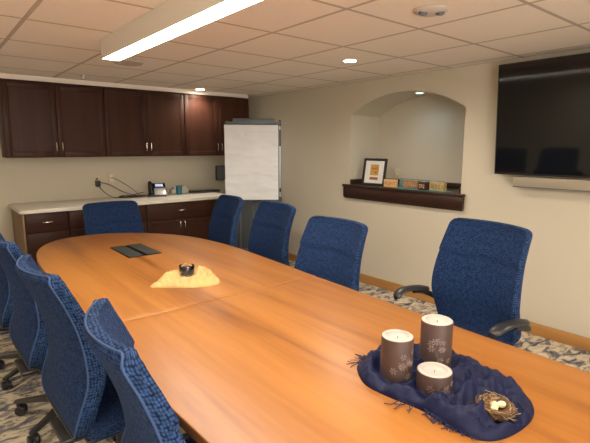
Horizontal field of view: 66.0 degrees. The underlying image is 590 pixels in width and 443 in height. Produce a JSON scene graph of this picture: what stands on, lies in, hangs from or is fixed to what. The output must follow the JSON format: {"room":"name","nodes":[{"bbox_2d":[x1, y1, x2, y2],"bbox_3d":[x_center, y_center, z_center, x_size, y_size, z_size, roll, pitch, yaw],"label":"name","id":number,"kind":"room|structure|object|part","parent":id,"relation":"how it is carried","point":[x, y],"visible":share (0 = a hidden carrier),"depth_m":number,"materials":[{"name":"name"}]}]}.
{"room":"conference room","nodes":[
{"label":"conference room","id":0,"kind":"room"},
{"bbox_2d":[0,99,248,241],"bbox_3d":[-2.390,-0.460,5.264,5.840,2.177,0.120,-7,12,-39],"label":"wall","id":1,"kind":"structure","parent":0,"point":[22,180],"depth_m":5.21,"materials":[{"name":"paint"}]},
{"bbox_2d":[0,80,106,157],"bbox_3d":[-2.517,-1.043,4.744,0.940,0.735,0.361,-7,12,-39],"label":"upper cabinet","id":2,"kind":"object","parent":1,"relation":"attached to","point":[38,120],"visible":1,"depth_m":4.60,"materials":[{"name":"brown wood"}]},
{"bbox_3d":[-2.610,-1.002,4.492,0.465,0.727,0.020,-7,12,-39],"label":"door","id":3,"kind":"part","parent":2,"relation":"part of","materials":[{"name":"brown wood"}]},
{"bbox_3d":[-2.248,-1.049,4.786,0.465,0.727,0.020,-7,12,-39],"label":"door","id":4,"kind":"part","parent":2,"relation":"part of","materials":[{"name":"brown wood"}]},
{"bbox_2d":[108,173,114,182],"bbox_3d":[-2.167,-0.512,5.356,0.072,0.116,0.008,-7,12,-39],"label":"wall outlet","id":5,"kind":"object","parent":1,"relation":"attached to","point":[110,175],"visible":1,"depth_m":5.35,"materials":[{"name":"beige plastic"}]},
{"bbox_2d":[0,73,248,98],"bbox_3d":[-1.809,-1.540,5.287,2.805,0.050,0.308,-7,12,-39],"label":"trim","id":6,"kind":"structure","parent":1,"relation":"attached to","point":[2,75],"depth_m":4.95,"materials":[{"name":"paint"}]},
{"bbox_2d":[102,88,184,156],"bbox_3d":[-1.791,-1.138,5.333,0.930,0.735,0.361,-7,12,-39],"label":"upper cabinet","id":7,"kind":"object","parent":1,"relation":"attached to","point":[137,123],"visible":0.98,"depth_m":5.19,"materials":[{"name":"brown wood"}]},
{"bbox_3d":[-1.883,-1.097,5.083,0.460,0.727,0.020,-7,12,-39],"label":"door","id":8,"kind":"part","parent":7,"relation":"part of","materials":[{"name":"brown wood"}]},
{"bbox_3d":[-1.524,-1.145,5.374,0.460,0.727,0.020,-7,12,-39],"label":"door","id":9,"kind":"part","parent":7,"relation":"part of","materials":[{"name":"brown wood"}]},
{"bbox_2d":[183,94,248,155],"bbox_3d":[-1.068,-1.234,5.921,0.933,0.735,0.361,-7,12,-39],"label":"upper cabinet","id":10,"kind":"object","parent":1,"relation":"attached to","point":[205,117],"visible":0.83,"depth_m":5.72,"materials":[{"name":"brown wood"}]},
{"bbox_3d":[-1.160,-1.192,5.670,0.462,0.727,0.020,-7,12,-39],"label":"door","id":11,"kind":"part","parent":10,"relation":"part of","materials":[{"name":"brown wood"}]},
{"bbox_3d":[-0.800,-1.240,5.962,0.462,0.727,0.020,-7,12,-39],"label":"door","id":12,"kind":"part","parent":10,"relation":"part of","materials":[{"name":"brown wood"}]},
{"bbox_2d":[215,165,224,179],"bbox_3d":[-0.970,-0.678,6.259,0.315,0.190,0.110,-7,12,-39],"label":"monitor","id":13,"kind":"object","parent":1,"relation":"attached to","point":[220,170],"visible":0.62,"depth_m":6.16,"materials":[{"name":"black plastic"}]},
{"bbox_3d":[-2.291,-0.461,5.261,0.072,0.116,0.008,-7,12,-39],"label":"wall outlet","id":14,"kind":"object","parent":1,"relation":"attached to","visible":0},
{"bbox_2d":[95,178,100,186],"bbox_3d":[-2.274,-0.451,5.243,0.050,0.095,0.042,-7,12,-39],"label":"power adapter","id":15,"kind":"object","parent":14,"relation":"attached to","point":[97,182],"visible":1,"depth_m":5.23,"materials":[{"name":"black plastic"}]},
{"bbox_2d":[0,0,589,97],"bbox_3d":[0.001,-1.110,2.215,5.840,0.100,7.640,-7,12,-39],"label":"ceiling","id":16,"kind":"structure","parent":0,"point":[266,47],"depth_m":2.97,"materials":[{"name":"tile"}]},
{"bbox_2d":[113,60,142,65],"bbox_3d":[-1.376,-1.307,3.751,0.236,0.010,0.236,-7,12,-39],"label":"ceiling vent","id":17,"kind":"object","parent":16,"relation":"in","point":[122,62],"visible":0.94,"depth_m":3.75,"materials":[{"name":"beige"}]},
{"bbox_2d":[100,0,263,60],"bbox_3d":[-0.229,-0.932,1.809,0.117,0.119,3.128,-7,12,-39],"label":"linear light fixture","id":18,"kind":"object","parent":16,"relation":"attached to","point":[171,19],"visible":1,"depth_m":2.25,"materials":[{"name":"beige plastic"}]},
{"bbox_2d":[341,58,358,61],"bbox_3d":[0.440,-1.286,3.634,0.140,0.008,0.140,-7,12,-39],"label":"recessed light","id":19,"kind":"object","parent":16,"relation":"in","point":[349,59],"visible":1,"depth_m":3.62,"materials":[{"name":"beige plastic"}]},
{"bbox_2d":[413,5,448,16],"bbox_3d":[0.687,-1.055,2.304,0.174,0.035,0.174,0,9,1],"label":"smoke detector","id":20,"kind":"object","parent":16,"relation":"in","point":[428,10],"visible":1,"depth_m":2.26,"materials":[{"name":"beige plastic"}]},
{"bbox_2d":[0,260,589,442],"bbox_3d":[-0.003,1.137,2.584,5.840,0.100,7.640,-7,12,-39],"label":"floor","id":21,"kind":"structure","parent":0,"point":[14,428],"depth_m":3.01,"materials":[{"name":"carpet"}]},
{"bbox_2d":[0,264,20,390],"bbox_3d":[-1.706,0.481,3.026,0.680,1.046,0.656,-8,12,-41],"label":"office chair","id":22,"kind":"object","parent":21,"relation":"on","point":[6,301],"visible":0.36,"depth_m":2.73,"materials":[{"name":"blue fabric"},{"name":"black plastic"}]},
{"bbox_3d":[-1.889,0.323,2.847,0.205,0.677,0.537,-8,12,-41],"label":"backrest","id":23,"kind":"part","parent":22,"relation":"part of","materials":[{"name":"blue fabric"}]},
{"bbox_3d":[-1.754,0.927,2.925,0.059,0.053,0.300,2,10,12],"label":"leg","id":24,"kind":"part","parent":22,"relation":"part of","materials":[{"name":"grey plastic"}]},
{"bbox_3d":[-1.894,0.902,3.082,0.300,0.053,0.059,-1,9,-5],"label":"leg","id":25,"kind":"part","parent":22,"relation":"part of","materials":[{"name":"grey plastic"}]},
{"bbox_2d":[0,233,56,442],"bbox_3d":[-1.236,0.562,2.501,0.680,1.056,0.656,-8,12,-41],"label":"office chair","id":26,"kind":"object","parent":21,"relation":"on","point":[27,331],"visible":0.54,"depth_m":2.22,"materials":[{"name":"blue fabric"},{"name":"black plastic"}]},
{"bbox_3d":[-1.419,0.400,2.320,0.205,0.677,0.537,-8,12,-41],"label":"backrest","id":27,"kind":"part","parent":26,"relation":"part of","materials":[{"name":"blue fabric"}]},
{"bbox_3d":[-1.424,0.989,2.556,0.300,0.053,0.059,-1,9,-5],"label":"leg","id":28,"kind":"part","parent":26,"relation":"part of","materials":[{"name":"grey plastic"}]},
{"bbox_3d":[-1.284,1.014,2.400,0.059,0.053,0.300,2,10,12],"label":"leg","id":29,"kind":"part","parent":26,"relation":"part of","materials":[{"name":"grey plastic"}]},
{"bbox_3d":[-1.221,0.656,2.539,0.490,0.105,0.510,-8,12,-41],"label":"seat","id":30,"kind":"part","parent":26,"relation":"part of","materials":[{"name":"blue fabric"}]},
{"bbox_2d":[11,209,69,271],"bbox_3d":[-2.599,0.301,4.684,0.396,0.862,0.686,-7,12,-39],"label":"base cabinet","id":31,"kind":"object","parent":21,"relation":"on","point":[32,232],"visible":0.35,"depth_m":4.39,"materials":[{"name":"brown wood"}]},
{"bbox_3d":[-2.758,0.318,4.578,0.016,0.862,0.649,-7,12,-39],"label":"panel","id":32,"kind":"part","parent":31,"relation":"part of","materials":[{"name":"brown wood"}]},
{"bbox_3d":[-2.402,0.007,4.406,0.372,0.182,0.020,-7,12,-39],"label":"drawer","id":33,"kind":"part","parent":31,"relation":"part of","materials":[{"name":"brown wood"}]},
{"bbox_3d":[-2.402,0.236,4.444,0.372,0.268,0.020,-7,12,-39],"label":"drawer","id":34,"kind":"part","parent":31,"relation":"part of","materials":[{"name":"brown wood"}]},
{"bbox_2d":[8,192,225,213],"bbox_3d":[-1.884,-0.238,5.193,2.292,0.036,0.683,-7,12,-39],"label":"countertop","id":35,"kind":"structure","parent":31,"relation":"on","point":[63,205],"depth_m":4.96,"materials":[{"name":"stone"}]},
{"bbox_2d":[118,192,144,197],"bbox_3d":[-1.925,-0.315,5.350,0.312,0.053,0.135,-7,12,-39],"label":"coiled cable","id":36,"kind":"object","parent":35,"relation":"on","point":[122,196],"visible":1,"depth_m":5.32,"materials":[{"name":"black plastic"}]},
{"bbox_2d":[148,181,166,196],"bbox_3d":[-1.657,-0.394,5.470,0.200,0.181,0.186,-4,10,-21],"label":"desk phone","id":37,"kind":"object","parent":35,"relation":"on","point":[154,189],"visible":1,"depth_m":5.46,"materials":[{"name":"black plastic"}]},
{"bbox_3d":[-1.623,-0.364,5.468,0.130,0.079,0.095,-4,10,-21],"label":"keypad panel","id":38,"kind":"part","parent":37,"relation":"part of","materials":[{"name":"silver metal"}]},
{"bbox_2d":[176,185,181,193],"bbox_3d":[-1.457,-0.396,5.712,0.085,0.107,0.085,-7,12,-39],"label":"cup","id":39,"kind":"object","parent":35,"relation":"on","point":[179,187],"visible":1,"depth_m":5.68,"materials":[{"name":"teal ceramic"}]},
{"bbox_2d":[170,186,188,193],"bbox_3d":[-1.487,-0.407,5.835,0.220,0.088,0.090,-7,12,-39],"label":"tissue box","id":40,"kind":"object","parent":35,"relation":"on","point":[184,189],"visible":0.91,"depth_m":5.82,"materials":[{"name":"beige cardboard"}]},
{"bbox_2d":[189,188,219,193],"bbox_3d":[-1.215,-0.405,6.003,0.400,0.030,0.210,-7,12,-39],"label":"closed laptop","id":41,"kind":"object","parent":35,"relation":"on","point":[210,189],"visible":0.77,"depth_m":5.93,"materials":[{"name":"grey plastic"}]},
{"bbox_3d":[-1.215,-0.413,6.002,0.400,0.012,0.210,-7,12,-39],"label":"lid","id":42,"kind":"part","parent":41,"relation":"part of","materials":[{"name":"black"}]},
{"bbox_2d":[15,254,190,442],"bbox_3d":[-0.759,0.651,1.968,0.680,1.056,0.656,-8,12,-41],"label":"office chair","id":43,"kind":"object","parent":21,"relation":"on","point":[86,403],"visible":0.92,"depth_m":1.67,"materials":[{"name":"blue fabric"},{"name":"black plastic"}]},
{"bbox_3d":[-0.942,0.488,1.787,0.205,0.677,0.537,-8,12,-41],"label":"backrest","id":44,"kind":"part","parent":43,"relation":"part of","materials":[{"name":"blue fabric"}]},
{"bbox_3d":[-0.745,0.744,2.006,0.490,0.105,0.510,-8,12,-41],"label":"seat","id":45,"kind":"part","parent":43,"relation":"part of","materials":[{"name":"blue fabric"}]},
{"bbox_3d":[-0.633,1.055,2.158,0.300,0.053,0.059,-8,12,-41],"label":"leg","id":46,"kind":"part","parent":43,"relation":"part of","materials":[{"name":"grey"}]},
{"bbox_2d":[67,205,146,236],"bbox_3d":[-2.139,0.240,5.057,0.785,0.862,0.686,-7,12,-39],"label":"base cabinet","id":47,"kind":"object","parent":21,"relation":"on","point":[75,218],"visible":0.09,"depth_m":4.58,"materials":[{"name":"brown wood"}]},
{"bbox_3d":[-2.100,0.340,4.713,0.386,0.560,0.020,-7,12,-39],"label":"door","id":48,"kind":"part","parent":47,"relation":"part of","materials":[{"name":"brown wood"}]},
{"bbox_3d":[-1.798,0.301,4.958,0.386,0.560,0.020,-7,12,-39],"label":"door","id":49,"kind":"part","parent":47,"relation":"part of","materials":[{"name":"brown wood"}]},
{"bbox_2d":[82,200,143,234],"bbox_3d":[-1.564,0.334,4.124,0.656,0.980,0.681,-7,12,-39],"label":"office chair","id":50,"kind":"object","parent":21,"relation":"on","point":[124,216],"visible":0.26,"depth_m":4.26,"materials":[{"name":"blue fabric"},{"name":"black plastic"}]},
{"bbox_2d":[83,298,196,442],"bbox_3d":[-0.237,0.751,1.395,0.680,1.046,0.656,-5,11,-30],"label":"office chair","id":51,"kind":"object","parent":21,"relation":"on","point":[149,417],"visible":0.98,"depth_m":1.04,"materials":[{"name":"blue fabric"},{"name":"black plastic"}]},
{"bbox_3d":[-0.218,0.850,1.431,0.490,0.105,0.510,-5,11,-30],"label":"seat","id":52,"kind":"part","parent":51,"relation":"part of","materials":[{"name":"blue fabric"}]},
{"bbox_2d":[146,199,212,239],"bbox_3d":[-1.514,0.158,5.565,0.825,0.862,0.686,-7,12,-39],"label":"base cabinet","id":53,"kind":"object","parent":21,"relation":"on","point":[188,218],"visible":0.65,"depth_m":5.29,"materials":[{"name":"brown wood"}]},
{"bbox_3d":[-1.482,0.259,5.215,0.406,0.560,0.020,-7,12,-39],"label":"door","id":54,"kind":"part","parent":53,"relation":"part of","materials":[{"name":"brown wood"}]},
{"bbox_3d":[-1.323,-0.135,5.282,0.817,0.182,0.020,-7,12,-39],"label":"drawer","id":55,"kind":"part","parent":53,"relation":"part of","materials":[{"name":"brown wood"}]},
{"bbox_3d":[-1.165,0.218,5.472,0.406,0.560,0.020,-7,12,-39],"label":"door","id":56,"kind":"part","parent":53,"relation":"part of","materials":[{"name":"brown wood"}]},
{"bbox_2d":[212,199,217,208],"bbox_3d":[-1.097,0.103,5.904,0.245,0.862,0.686,-7,12,-39],"label":"base cabinet","id":57,"kind":"object","parent":21,"relation":"on","point":[214,201],"visible":0.04,"depth_m":5.54,"materials":[{"name":"brown wood"}]},
{"bbox_2d":[208,194,243,246],"bbox_3d":[-0.831,0.298,4.181,0.680,1.036,0.656,-6,11,-31],"label":"office chair","id":58,"kind":"object","parent":21,"relation":"on","point":[226,212],"visible":0.34,"depth_m":4.27,"materials":[{"name":"blue fabric"},{"name":"black plastic"}]},
{"bbox_2d":[224,118,281,250],"bbox_3d":[-0.466,-0.240,5.106,0.631,1.800,0.275,0,9,-3],"label":"easel","id":59,"kind":"object","parent":21,"relation":"on","point":[252,145],"visible":0.91,"depth_m":5.08,"materials":[{"name":"white paper"}]},
{"bbox_3d":[-0.627,0.068,5.233,0.020,1.050,0.016,0,9,-3],"label":"leg","id":60,"kind":"part","parent":59,"relation":"part of","materials":[{"name":"grey plastic"}]},
{"bbox_2d":[237,198,281,248],"bbox_3d":[-0.527,0.118,5.790,0.440,0.872,0.692,-7,12,-39],"label":"filing cabinet","id":61,"kind":"object","parent":21,"relation":"on","point":[249,208],"visible":0.05,"depth_m":5.50,"materials":[{"name":"grey metal"}]},
{"bbox_3d":[-0.321,-0.159,5.492,0.410,0.174,0.018,-7,12,-39],"label":"drawer","id":62,"kind":"part","parent":61,"relation":"part of","materials":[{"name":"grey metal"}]},
{"bbox_2d":[248,201,295,265],"bbox_3d":[-0.371,0.384,3.659,0.680,1.036,0.656,-6,11,-35],"label":"office chair","id":63,"kind":"object","parent":21,"relation":"on","point":[269,236],"visible":0.34,"depth_m":3.74,"materials":[{"name":"blue fabric"},{"name":"black plastic"}]},
{"bbox_2d":[36,233,589,442],"bbox_3d":[-0.317,0.748,2.337,1.304,0.747,4.422,-7,12,-39],"label":"conference table","id":64,"kind":"object","parent":21,"relation":"on","point":[261,354],"visible":0.83,"depth_m":1.71,"materials":[{"name":"laminate"}]},
{"bbox_3d":[-1.219,0.214,3.287,0.096,0.005,0.396,-7,12,-39],"label":"lid","id":65,"kind":"part","parent":64,"relation":"part of","materials":[{"name":"grey"}]},
{"bbox_3d":[-1.120,0.201,3.368,0.096,0.005,0.396,-7,12,-39],"label":"lid","id":66,"kind":"part","parent":64,"relation":"part of","materials":[{"name":"grey"}]},
{"bbox_2d":[150,266,219,287],"bbox_3d":[-0.608,0.305,2.620,0.372,0.048,0.361,0,9,-3],"label":"napkin","id":67,"kind":"object","parent":64,"relation":"on","point":[203,276],"visible":0.89,"depth_m":2.52,"materials":[{"name":"fabric"}]},
{"bbox_2d":[179,263,194,276],"bbox_3d":[-0.633,0.284,2.659,0.089,0.060,0.089,-7,12,-39],"label":"glass votive","id":68,"kind":"object","parent":67,"relation":"on","point":[187,269],"visible":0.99,"depth_m":2.63,"materials":[{"name":"black glass"}]},
{"bbox_2d":[346,343,533,440],"bbox_3d":[0.445,0.484,1.459,0.444,0.074,0.592,-7,12,-39],"label":"scarf","id":69,"kind":"object","parent":64,"relation":"on","point":[457,411],"visible":0.74,"depth_m":1.33,"materials":[{"name":"fabric"}]},
{"bbox_2d":[380,329,413,382],"bbox_3d":[0.330,0.437,1.470,0.102,0.149,0.103,-7,12,-39],"label":"pillar candle","id":70,"kind":"object","parent":69,"relation":"on","point":[396,364],"visible":0.98,"depth_m":1.43,"materials":[{"name":"brown wax"}]},
{"bbox_2d":[416,362,452,396],"bbox_3d":[0.428,0.488,1.398,0.107,0.073,0.107,-7,12,-39],"label":"pillar candle","id":71,"kind":"object","parent":69,"relation":"on","point":[431,377],"visible":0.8,"depth_m":1.36,"materials":[{"name":"brown wax"}]},
{"bbox_2d":[419,314,453,366],"bbox_3d":[0.484,0.414,1.559,0.107,0.166,0.107,-7,12,-39],"label":"pillar candle","id":72,"kind":"object","parent":69,"relation":"on","point":[436,332],"visible":0.97,"depth_m":1.52,"materials":[{"name":"brown wax"}]},
{"bbox_2d":[474,390,520,421],"bbox_3d":[0.564,0.517,1.270,0.118,0.044,0.127,8,12,38],"label":"nest","id":73,"kind":"object","parent":69,"relation":"on","point":[501,413],"visible":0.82,"depth_m":1.27,"materials":[{"name":"beige plant"}]},
{"bbox_2d":[498,401,505,407],"bbox_3d":[0.584,0.516,1.282,0.027,0.020,0.020,-4,10,-23],"label":"egg","id":74,"kind":"object","parent":73,"relation":"in","point":[502,404],"visible":1,"depth_m":1.27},
{"bbox_2d":[295,215,367,290],"bbox_3d":[0.048,0.527,2.759,0.680,1.046,0.656,-7,12,-39],"label":"office chair","id":75,"kind":"object","parent":21,"relation":"on","point":[331,249],"visible":0.38,"depth_m":2.84,"materials":[{"name":"blue fabric"},{"name":"black plastic"}]},
{"bbox_2d":[393,217,532,345],"bbox_3d":[0.828,0.562,2.435,0.695,1.086,0.734,-6,11,-31],"label":"office chair","id":76,"kind":"object","parent":21,"relation":"on","point":[478,274],"visible":0.59,"depth_m":2.49,"materials":[{"name":"blue fabric"},{"name":"black plastic"}]},
{"bbox_3d":[0.804,0.439,2.762,0.203,0.094,0.083,-1,9,-4],"label":"armrest","id":77,"kind":"part","parent":76,"relation":"part of","materials":[{"name":"black plastic"}]},
{"bbox_3d":[0.806,0.646,2.434,0.490,0.105,0.510,-6,11,-31],"label":"seat","id":78,"kind":"part","parent":76,"relation":"part of","materials":[{"name":"blue fabric"}]},
{"bbox_3d":[1.123,0.524,2.248,0.083,0.094,0.203,6,11,30],"label":"armrest","id":79,"kind":"part","parent":76,"relation":"part of","materials":[{"name":"black plastic"}]},
{"bbox_2d":[249,48,589,337],"bbox_3d":[1.930,-0.240,3.968,0.600,2.177,7.400,-7,12,-39],"label":"wall","id":80,"kind":"structure","parent":0,"point":[446,132],"depth_m":4.58,"materials":[{"name":"paint"}]},
{"bbox_2d":[394,169,399,178],"bbox_3d":[1.155,-0.536,5.136,0.009,0.116,0.072,-7,12,-39],"label":"wall switch","id":81,"kind":"object","parent":80,"relation":"attached to","point":[397,171],"visible":0.99,"depth_m":5.13,"materials":[{"name":"beige plastic"}]},
{"bbox_2d":[342,178,464,210],"bbox_3d":[1.198,-0.307,4.711,0.520,0.205,1.480,-7,12,-39],"label":"sill","id":82,"kind":"structure","parent":80,"relation":"attached to","point":[454,200],"depth_m":4.49,"materials":[{"name":"brown wood"}]},
{"bbox_2d":[361,158,387,185],"bbox_3d":[0.846,-0.528,4.849,0.062,0.288,0.300,-8,13,-42],"label":"picture frame","id":83,"kind":"object","parent":82,"relation":"on","point":[374,169],"visible":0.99,"depth_m":4.85,"materials":[{"name":"black plastic"}]},
{"bbox_2d":[370,164,378,174],"bbox_3d":[0.849,-0.550,4.848,0.002,0.115,0.110,4,4,-43],"label":"print","id":84,"kind":"object","parent":83,"relation":"attached to","point":[374,166],"depth_m":4.85},
{"bbox_2d":[384,179,397,187],"bbox_3d":[0.972,-0.388,4.615,0.148,0.080,0.031,9,13,42],"label":"wooden block","id":85,"kind":"object","parent":82,"relation":"on","point":[393,183],"visible":1,"depth_m":4.60,"materials":[{"name":"brown wood"}]},
{"bbox_2d":[399,178,443,185],"bbox_3d":[1.273,-0.382,4.598,0.006,0.085,0.530,-7,12,-39],"label":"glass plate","id":86,"kind":"object","parent":82,"relation":"on","point":[401,183],"visible":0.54,"depth_m":4.64,"materials":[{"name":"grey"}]},
{"bbox_2d":[391,186,451,191],"bbox_3d":[1.198,-0.323,4.486,0.214,0.004,0.801,-7,12,-39],"label":"table runner","id":87,"kind":"object","parent":82,"relation":"on","point":[399,187],"visible":0.53,"depth_m":4.39,"materials":[{"name":"teal fabric"}]},
{"bbox_2d":[404,180,418,188],"bbox_3d":[1.151,-0.368,4.499,0.031,0.078,0.166,-7,12,-39],"label":"wooden block","id":88,"kind":"object","parent":87,"relation":"on","point":[412,184],"visible":0.95,"depth_m":4.48,"materials":[{"name":"brown wood"}]},
{"bbox_2d":[418,182,429,189],"bbox_3d":[1.231,-0.339,4.333,0.071,0.075,0.085,-6,11,-33],"label":"wooden block","id":89,"kind":"object","parent":87,"relation":"on","point":[421,185],"visible":1,"depth_m":4.30,"materials":[{"name":"brown wood"}]},
{"bbox_2d":[429,182,446,191],"bbox_3d":[1.336,-0.327,4.246,0.046,0.080,0.165,-6,11,-34],"label":"wooden block","id":90,"kind":"object","parent":87,"relation":"on","point":[434,186],"visible":1,"depth_m":4.22,"materials":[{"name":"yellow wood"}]},
{"bbox_2d":[289,253,589,351],"bbox_3d":[1.691,0.817,3.943,0.014,0.098,7.400,-7,12,-39],"label":"baseboard","id":91,"kind":"structure","parent":80,"relation":"attached to","point":[567,338],"depth_m":3.63,"materials":[{"name":"brown wood"}]},
{"bbox_2d":[494,52,589,177],"bbox_3d":[2.120,-0.712,3.057,0.102,0.852,1.550,-7,12,-39],"label":"television","id":92,"kind":"object","parent":80,"relation":"attached to","point":[543,120],"visible":1,"depth_m":3.35,"materials":[{"name":"black plastic"}]},
{"bbox_2d":[512,176,589,191],"bbox_3d":[2.129,-0.246,3.182,0.077,0.081,1.174,-7,12,-39],"label":"soundbar","id":93,"kind":"object","parent":80,"relation":"attached to","point":[582,185],"visible":1,"depth_m":3.38,"materials":[{"name":"beige"}]}
]}

